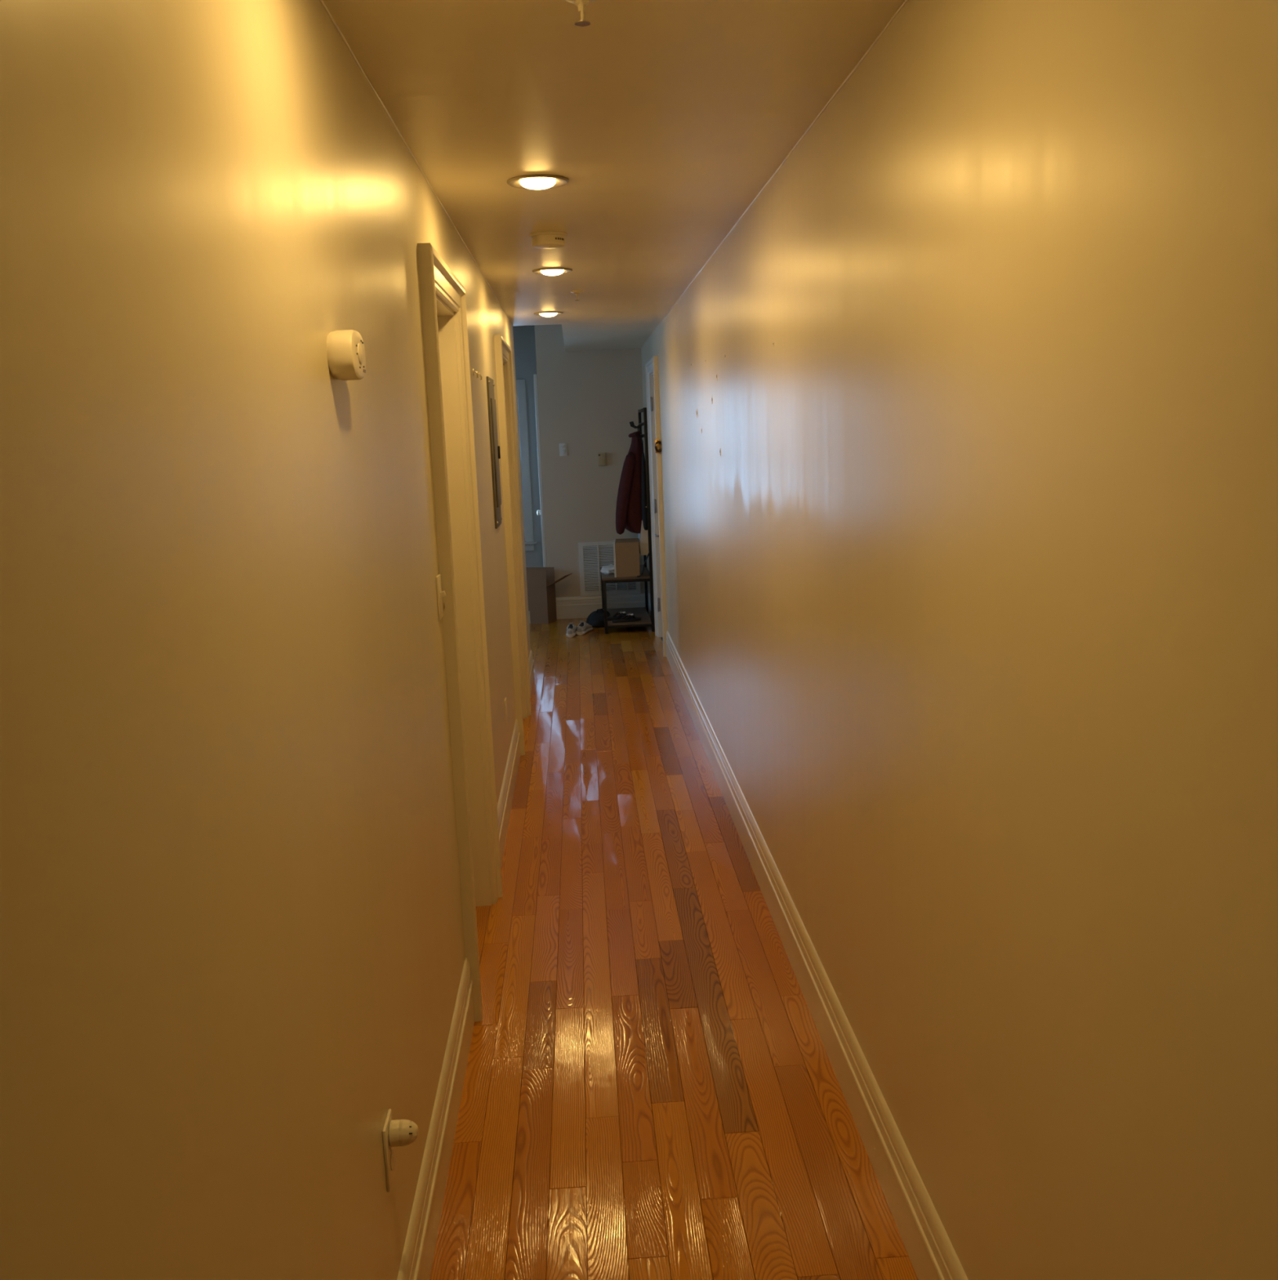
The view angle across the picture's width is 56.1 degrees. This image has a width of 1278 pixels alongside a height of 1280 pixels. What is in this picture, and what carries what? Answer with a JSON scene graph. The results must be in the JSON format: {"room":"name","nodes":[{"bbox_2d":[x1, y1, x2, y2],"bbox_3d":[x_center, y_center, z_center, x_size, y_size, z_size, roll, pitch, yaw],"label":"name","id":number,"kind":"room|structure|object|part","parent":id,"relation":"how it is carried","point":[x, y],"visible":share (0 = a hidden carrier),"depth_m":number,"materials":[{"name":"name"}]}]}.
{"room":"home hallway","nodes":[
{"label":"home hallway","id":0,"kind":"room"},
{"bbox_2d":[0,0,530,1279],"bbox_3d":[-0.590,-0.188,2.884,0.115,2.825,11.000,-3,10,-3],"label":"wall","id":1,"kind":"structure","parent":0,"point":[232,941],"depth_m":1.28,"materials":[{"name":"paint"}]},
{"bbox_2d":[326,329,365,380],"bbox_3d":[-0.483,-0.472,1.990,0.046,0.080,0.120,-3,10,-3],"label":"alarm device","id":2,"kind":"object","parent":1,"relation":"attached to","point":[345,349],"visible":1,"depth_m":1.94,"materials":[{"name":"white plastic"}]},
{"bbox_2d":[382,1109,395,1191],"bbox_3d":[-0.444,0.909,2.137,0.008,0.118,0.072,-3,10,-3],"label":"power outlet","id":3,"kind":"object","parent":1,"relation":"attached to","point":[388,1151],"visible":0.76,"depth_m":2.11,"materials":[{"name":"white plastic"}]},
{"bbox_2d":[390,1151,394,1170],"bbox_3d":[-0.441,0.930,2.141,0.004,0.033,0.033,-3,10,-3],"label":"socket","id":4,"kind":"object","parent":3,"relation":"attached to","point":[392,1153],"depth_m":2.14,"materials":[{"name":"white plastic"}]},
{"bbox_2d":[388,1119,418,1146],"bbox_3d":[-0.417,0.877,2.133,0.049,0.045,0.043,-3,10,-3],"label":"plug","id":5,"kind":"object","parent":3,"relation":"attached to","point":[402,1132],"visible":1,"depth_m":2.12,"materials":[{"name":"white plastic"}]},
{"bbox_2d":[319,0,512,325],"bbox_3d":[-0.568,-1.187,2.672,0.007,0.008,10.920,-3,10,-3],"label":"trim","id":6,"kind":"structure","parent":1,"relation":"attached to","point":[322,2],"depth_m":2.74,"materials":[{"name":"paint"}]},
{"bbox_2d":[396,957,474,1279],"bbox_3d":[-0.342,1.530,0.612,0.018,0.204,5.920,-3,10,-3],"label":"baseboard","id":7,"kind":"structure","parent":1,"relation":"attached to","point":[417,1257],"depth_m":2.71,"materials":[{"name":"paint"}]},
{"bbox_2d":[435,573,445,620],"bbox_3d":[-0.535,-0.118,3.266,0.021,0.118,0.072,-3,10,-3],"label":"light switch","id":8,"kind":"object","parent":1,"relation":"attached to","point":[440,594],"visible":1,"depth_m":3.25,"materials":[{"name":"white plastic"}]},
{"bbox_2d":[417,242,502,1022],"bbox_3d":[-0.607,-0.041,3.838,0.152,2.210,0.990,-3,10,-3],"label":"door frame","id":9,"kind":"structure","parent":1,"relation":"in","point":[443,297],"depth_m":4.12,"materials":[{"name":"paint"}]},
{"bbox_3d":[-0.590,-1.087,3.658,0.037,0.090,0.990,-3,10,-3],"label":"head casing","id":10,"kind":"part","parent":9,"relation":"part of","materials":[{"name":"paint"}]},
{"bbox_3d":[-0.572,-0.120,4.283,0.037,2.210,0.090,-3,10,-3],"label":"casing","id":11,"kind":"part","parent":9,"relation":"part of","materials":[{"name":"paint"}]},
{"bbox_2d":[472,368,478,377],"bbox_3d":[-0.643,-1.053,4.733,0.022,0.037,0.020,-3,10,-3],"label":"wall hook","id":12,"kind":"object","parent":1,"relation":"attached to","point":[473,371],"visible":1,"depth_m":4.73,"materials":[{"name":"metal"}]},
{"bbox_2d":[485,376,502,528],"bbox_3d":[-0.673,-0.883,5.650,0.027,0.690,0.340,-3,10,-3],"label":"breaker panel","id":13,"kind":"object","parent":1,"relation":"attached to","point":[495,448],"visible":1,"depth_m":5.54,"materials":[{"name":"black metal"}]},
{"bbox_3d":[-0.673,-0.883,5.650,0.009,0.500,0.240,-3,10,-3],"label":"panel door","id":14,"kind":"part","parent":13,"relation":"part of","materials":[{"name":"beige metal"}]},
{"bbox_2d":[504,697,507,724],"bbox_3d":[-0.627,0.336,5.670,0.008,0.118,0.072,-3,10,-3],"label":"power outlet","id":15,"kind":"object","parent":1,"relation":"attached to","point":[505,700],"visible":1,"depth_m":5.64,"materials":[{"name":"white plastic"}]},
{"bbox_2d":[497,719,520,868],"bbox_3d":[-0.597,0.691,5.478,0.018,0.204,1.990,-3,10,-3],"label":"baseboard","id":16,"kind":"structure","parent":1,"relation":"attached to","point":[507,791],"depth_m":5.44,"materials":[{"name":"paint"}]},
{"bbox_2d":[493,334,531,755],"bbox_3d":[-0.759,-0.543,6.751,0.152,2.210,0.950,-3,10,-3],"label":"door","id":17,"kind":"structure","parent":1,"relation":"in","point":[503,357],"depth_m":6.88,"materials":[{"name":"paint"}]},
{"bbox_3d":[-0.742,-1.589,6.571,0.037,0.090,0.950,-3,10,-3],"label":"head casing","id":18,"kind":"part","parent":17,"relation":"part of","materials":[{"name":"paint"}]},
{"bbox_3d":[-0.724,-0.619,7.176,0.037,2.210,0.090,-3,10,-3],"label":"casing","id":19,"kind":"part","parent":17,"relation":"part of","materials":[{"name":"paint"}]},
{"bbox_2d":[528,649,533,697],"bbox_3d":[-0.726,0.264,7.958,0.018,0.204,1.150,-3,10,-3],"label":"baseboard","id":20,"kind":"structure","parent":1,"relation":"attached to","point":[531,660],"depth_m":8.19,"materials":[{"name":"paint"}]},
{"bbox_2d":[533,324,649,597],"bbox_3d":[-0.394,-1.728,11.671,1.065,2.825,1.400,-3,10,-3],"label":"wall","id":21,"kind":"structure","parent":0,"point":[588,400],"depth_m":10.94,"materials":[{"name":"paint"}]},
{"bbox_2d":[512,325,542,567],"bbox_3d":[-2.491,-1.743,12.230,3.070,2.825,0.120,-3,10,-3],"label":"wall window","id":22,"kind":"structure","parent":21,"relation":"in","point":[524,344],"depth_m":12.15,"materials":[{"name":"blue paint"}]},
{"bbox_2d":[515,379,536,551],"bbox_3d":[-1.663,-1.754,12.236,1.155,1.730,0.160,-3,10,-3],"label":"window","id":23,"kind":"structure","parent":22,"relation":"attached to","point":[520,384],"depth_m":12.22,"materials":[{"name":"white paint"}]},
{"bbox_3d":[-1.681,-2.141,12.234,0.925,0.795,0.030,-3,10,-3],"label":"sash","id":24,"kind":"part","parent":23,"relation":"part of","materials":[{"name":"white paint"}]},
{"bbox_3d":[-1.650,-1.393,12.334,0.925,0.795,0.030,-3,10,-3],"label":"sash","id":25,"kind":"part","parent":23,"relation":"part of","materials":[{"name":"white paint"}]},
{"bbox_3d":[-1.632,-0.983,12.368,1.155,0.025,0.155,-3,10,-3],"label":"sill","id":26,"kind":"part","parent":23,"relation":"part of","materials":[{"name":"white paint"}]},
{"bbox_2d":[533,373,546,567],"bbox_3d":[-0.937,-1.378,11.491,0.075,2.240,0.978,-3,10,-3],"label":"door","id":27,"kind":"structure","parent":21,"relation":"in","point":[540,512],"depth_m":10.97,"materials":[{"name":"white paint"}]},
{"bbox_2d":[559,443,567,456],"bbox_3d":[-0.690,-1.738,10.937,0.072,0.116,0.012,-3,10,-3],"label":"light switch","id":28,"kind":"object","parent":21,"relation":"attached to","point":[562,446],"visible":1,"depth_m":10.94,"materials":[{"name":"white paint"}]},
{"bbox_2d":[597,453,606,466],"bbox_3d":[-0.337,-1.653,10.960,0.074,0.116,0.032,-3,10,-3],"label":"thermostat","id":29,"kind":"object","parent":21,"relation":"attached to","point":[601,456],"visible":1,"depth_m":10.95,"materials":[{"name":"beige plastic"}]},
{"bbox_2d":[555,593,649,618],"bbox_3d":[-0.364,-0.314,11.196,0.950,0.204,0.018,-3,10,-3],"label":"baseboard","id":30,"kind":"structure","parent":21,"relation":"attached to","point":[580,606],"depth_m":11.19,"materials":[{"name":"white paint"}]},
{"bbox_2d":[577,541,640,595],"bbox_3d":[-0.273,-0.667,11.141,0.560,0.500,0.016,-3,10,-3],"label":"air vent","id":31,"kind":"object","parent":21,"relation":"in","point":[592,555],"visible":0.67,"depth_m":11.13,"materials":[{"name":"white metal"}]},
{"bbox_2d":[322,0,904,351],"bbox_3d":[-0.141,-1.681,3.970,1.245,0.492,13.800,-3,10,-3],"label":"ceiling","id":32,"kind":"structure","parent":0,"point":[664,121],"depth_m":2.83,"materials":[{"name":"paint"}]},
{"bbox_2d":[506,173,568,189],"bbox_3d":[-0.296,-1.335,3.514,0.182,0.023,0.182,-3,10,-3],"label":"recessed light","id":33,"kind":"object","parent":32,"relation":"in","point":[537,181],"visible":1,"depth_m":3.48,"materials":[{"name":"white glass"}]},
{"bbox_3d":[-0.296,-1.335,3.514,0.107,0.023,0.107,-3,10,-3],"label":"bulb","id":34,"kind":"part","parent":33,"relation":"part of","materials":[{"name":"white glass"}]},
{"bbox_2d":[528,231,567,248],"bbox_3d":[-0.337,-1.484,4.462,0.142,0.050,0.142,-3,10,-3],"label":"smoke detector","id":35,"kind":"object","parent":32,"relation":"attached to","point":[544,239],"visible":1,"depth_m":4.41,"materials":[{"name":"white plastic"}]},
{"bbox_3d":[-0.337,-1.504,4.458,0.142,0.010,0.142,-3,10,-3],"label":"plate","id":36,"kind":"part","parent":35,"relation":"part of","materials":[{"name":"white plastic"}]},
{"bbox_2d":[533,311,563,316],"bbox_3d":[-0.554,-1.994,7.350,0.182,0.023,0.182,-3,10,-3],"label":"recessed light","id":37,"kind":"object","parent":32,"relation":"in","point":[540,313],"visible":1,"depth_m":7.31,"materials":[{"name":"white glass"}]},
{"bbox_3d":[-0.554,-1.994,7.350,0.107,0.023,0.107,-3,10,-3],"label":"bulb","id":38,"kind":"part","parent":37,"relation":"part of","materials":[{"name":"white glass"}]},
{"bbox_2d":[532,267,572,275],"bbox_3d":[-0.393,-1.668,5.443,0.182,0.023,0.182,-3,10,-3],"label":"recessed light","id":39,"kind":"object","parent":32,"relation":"in","point":[546,271],"visible":1,"depth_m":5.41,"materials":[{"name":"white glass"}]},
{"bbox_3d":[-0.393,-1.668,5.443,0.107,0.023,0.107,-3,10,-3],"label":"bulb","id":40,"kind":"part","parent":39,"relation":"part of","materials":[{"name":"white glass"}]},
{"bbox_2d":[570,290,583,300],"bbox_3d":[-0.324,-1.802,6.277,0.068,0.048,0.068,-3,10,-3],"label":"sprinkler","id":41,"kind":"object","parent":32,"relation":"attached to","point":[576,292],"visible":1,"depth_m":6.26,"materials":[{"name":"white metal"}]},
{"bbox_2d":[564,0,595,26],"bbox_3d":[-0.097,-1.072,2.035,0.068,0.048,0.068,-3,10,-3],"label":"sprinkler","id":42,"kind":"object","parent":32,"relation":"attached to","point":[581,4],"visible":1,"depth_m":2.03,"materials":[{"name":"white metal"}]},
{"bbox_3d":[-0.097,-1.078,2.034,0.024,0.022,0.024,-3,10,-3],"label":"stem","id":43,"kind":"part","parent":42,"relation":"part of","materials":[{"name":"white plastic"}]},
{"bbox_3d":[-0.096,-1.065,2.027,0.005,0.033,0.016,-3,10,-3],"label":"yoke arm","id":44,"kind":"part","parent":42,"relation":"part of","materials":[{"name":"white plastic"}]},
{"bbox_2d":[429,614,917,1279],"bbox_3d":[-1.492,0.953,5.065,4.180,0.100,15.200,-3,10,-3],"label":"floor","id":45,"kind":"structure","parent":0,"point":[651,1091],"depth_m":3.37,"materials":[{"name":"brown wood"}]},
{"bbox_2d":[525,567,572,623],"bbox_3d":[-0.909,-0.410,11.016,0.580,0.496,0.216,1,10,17],"label":"box","id":46,"kind":"object","parent":45,"relation":"on","point":[540,583],"visible":0.55,"depth_m":10.93,"materials":[{"name":"brown cardboard"}]},
{"bbox_2d":[565,622,577,637],"bbox_3d":[-0.577,-0.100,10.288,0.099,0.110,0.293,-2,10,3],"label":"sneaker","id":47,"kind":"object","parent":45,"relation":"on","point":[571,630],"visible":0.98,"depth_m":10.18,"materials":[{"name":"white fabric"}]},
{"bbox_2d":[576,621,592,635],"bbox_3d":[-0.476,-0.119,10.372,0.099,0.110,0.293,0,10,13],"label":"sneaker","id":48,"kind":"object","parent":45,"relation":"on","point":[583,628],"visible":1,"depth_m":10.29,"materials":[{"name":"white fabric"}]},
{"bbox_2d":[586,608,609,626],"bbox_3d":[-0.359,-0.209,10.713,0.269,0.161,0.367,2,11,23],"label":"heap","id":49,"kind":"object","parent":45,"relation":"on","point":[595,619],"visible":0.65,"depth_m":10.62,"materials":[{"name":"black fabric"}]},
{"bbox_2d":[600,407,654,634],"bbox_3d":[-0.139,-1.067,10.548,0.431,1.890,0.906,-3,10,-3],"label":"hall tree","id":50,"kind":"object","parent":45,"relation":"on","point":[642,612],"visible":0.8,"depth_m":10.24,"materials":[{"name":"black metal"}]},
{"bbox_3d":[-0.332,-0.433,11.092,0.026,0.470,0.026,-3,10,-3],"label":"post","id":51,"kind":"part","parent":50,"relation":"part of","materials":[{"name":"black metal"}]},
{"bbox_3d":[-0.287,-0.284,10.232,0.026,0.470,0.026,-3,10,-3],"label":"post","id":52,"kind":"part","parent":50,"relation":"part of","materials":[{"name":"black metal"}]},
{"bbox_2d":[600,564,614,574],"bbox_3d":[-0.261,-0.626,10.539,0.160,0.070,0.293,-3,10,-3],"label":"crumpled paper","id":53,"kind":"object","parent":50,"relation":"on","point":[609,569],"visible":0.72,"depth_m":10.45,"materials":[{"name":"white paper"}]},
{"bbox_2d":[607,611,631,621],"bbox_3d":[-0.178,-0.215,10.480,0.270,0.067,0.096,-8,12,-32],"label":"flip flop","id":54,"kind":"object","parent":50,"relation":"on","point":[624,613],"visible":0.56,"depth_m":10.45,"materials":[{"name":"black rubber"}]},
{"bbox_2d":[613,537,639,577],"bbox_3d":[-0.104,-0.710,10.307,0.216,0.303,0.292,-2,10,0],"label":"carton","id":55,"kind":"object","parent":50,"relation":"on","point":[626,551],"visible":1,"depth_m":10.17,"materials":[{"name":"cardboard"}]},
{"bbox_2d":[612,613,640,622],"bbox_3d":[-0.106,-0.194,10.345,0.270,0.067,0.096,-6,11,-21],"label":"flip flop","id":56,"kind":"object","parent":50,"relation":"on","point":[623,619],"visible":1,"depth_m":10.32,"materials":[{"name":"black rubber"}]},
{"bbox_2d":[603,607,651,626],"bbox_3d":[-0.115,-0.213,10.697,0.397,0.016,0.892,-3,10,-3],"label":"shelf","id":57,"kind":"object","parent":50,"relation":"attached to","point":[642,612],"depth_m":10.61,"materials":[{"name":"brown wood"}]},
{"bbox_3d":[-0.096,-0.505,10.204,0.375,0.025,0.022,-3,10,-3],"label":"rail","id":58,"kind":"part","parent":50,"relation":"part of","materials":[{"name":"black metal"}]},
{"bbox_2d":[615,427,642,534],"bbox_3d":[-0.060,-1.377,10.338,0.272,0.902,0.476,-1,10,7],"label":"jacket","id":59,"kind":"object","parent":50,"relation":"hanging from","point":[628,508],"visible":0.84,"depth_m":10.19,"materials":[{"name":"red fabric"}]},
{"bbox_3d":[-0.081,-0.120,10.271,0.375,0.022,0.022,-3,10,-3],"label":"rail","id":60,"kind":"part","parent":50,"relation":"part of","materials":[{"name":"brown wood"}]},
{"bbox_2d":[637,520,648,555],"bbox_3d":[0.034,-1.051,10.347,0.088,0.605,0.340,-3,10,-3],"label":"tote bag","id":61,"kind":"object","parent":50,"relation":"hanging from","point":[642,536],"visible":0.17,"depth_m":10.22,"materials":[{"name":"beige fabric"}]},
{"bbox_2d":[638,435,647,529],"bbox_3d":[0.045,-1.331,10.150,0.069,0.803,0.113,-3,10,-3],"label":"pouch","id":62,"kind":"object","parent":50,"relation":"hanging from","point":[643,491],"visible":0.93,"depth_m":10.13,"materials":[{"name":"fabric"}]},
{"bbox_3d":[0.041,-1.150,10.988,0.026,1.890,0.026,-3,10,-3],"label":"post","id":63,"kind":"part","parent":50,"relation":"part of","materials":[{"name":"black metal"}]},
{"bbox_2d":[636,550,650,577],"bbox_3d":[0.042,-0.646,10.160,0.125,0.224,0.018,-2,10,1],"label":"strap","id":64,"kind":"object","parent":50,"relation":"hanging from","point":[649,550],"visible":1,"depth_m":10.16,"materials":[{"name":"fabric"}]},
{"bbox_3d":[0.086,-1.002,10.128,0.026,1.890,0.026,-3,10,-3],"label":"post","id":65,"kind":"part","parent":50,"relation":"part of","materials":[{"name":"black metal"}]},
{"bbox_2d":[640,0,1277,1279],"bbox_3d":[0.473,-0.325,4.287,0.117,2.533,13.700,-3,10,-3],"label":"wall","id":66,"kind":"structure","parent":0,"point":[968,418],"depth_m":1.70,"materials":[{"name":"paint"}]},
{"bbox_2d":[648,594,654,624],"bbox_3d":[0.130,-0.239,10.655,0.018,0.204,1.160,-3,10,-3],"label":"baseboard","id":67,"kind":"structure","parent":66,"relation":"attached to","point":[649,602],"depth_m":11.09,"materials":[{"name":"white paint"}]},
{"bbox_2d":[644,355,666,657],"bbox_3d":[0.186,-1.058,9.424,0.169,2.235,0.990,-3,10,-3],"label":"door","id":68,"kind":"structure","parent":66,"relation":"in","point":[651,366],"depth_m":9.69,"materials":[{"name":"white paint"}]},
{"bbox_3d":[0.096,-2.112,9.238,0.037,0.090,0.990,-3,10,-3],"label":"head casing","id":69,"kind":"part","parent":68,"relation":"part of","materials":[{"name":"white paint"}]},
{"bbox_3d":[0.114,-1.133,9.865,0.037,2.235,0.090,-3,10,-3],"label":"casing","id":70,"kind":"part","parent":68,"relation":"part of","materials":[{"name":"white paint"}]},
{"bbox_2d":[654,439,661,453],"bbox_3d":[0.146,-1.428,8.831,0.063,0.100,0.049,-3,10,-3],"label":"guard","id":71,"kind":"object","parent":68,"relation":"attached to","point":[657,442],"visible":0.96,"depth_m":8.83,"materials":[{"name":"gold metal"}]},
{"bbox_3d":[0.160,-0.980,8.979,0.037,2.235,0.090,-3,10,-3],"label":"casing","id":72,"kind":"part","parent":68,"relation":"part of","materials":[{"name":"white paint"}]},
{"bbox_2d":[640,0,907,348],"bbox_3d":[0.371,-1.468,4.075,0.007,0.008,13.680,-3,10,-3],"label":"trim","id":73,"kind":"structure","parent":66,"relation":"attached to","point":[904,1],"depth_m":2.96,"materials":[{"name":"paint"}]},
{"bbox_2d":[665,630,967,1279],"bbox_3d":[0.507,1.006,3.426,0.018,0.204,11.550,-3,10,-3],"label":"baseboard","id":74,"kind":"structure","parent":66,"relation":"attached to","point":[931,1255],"depth_m":3.07,"materials":[{"name":"paint"}]}
]}

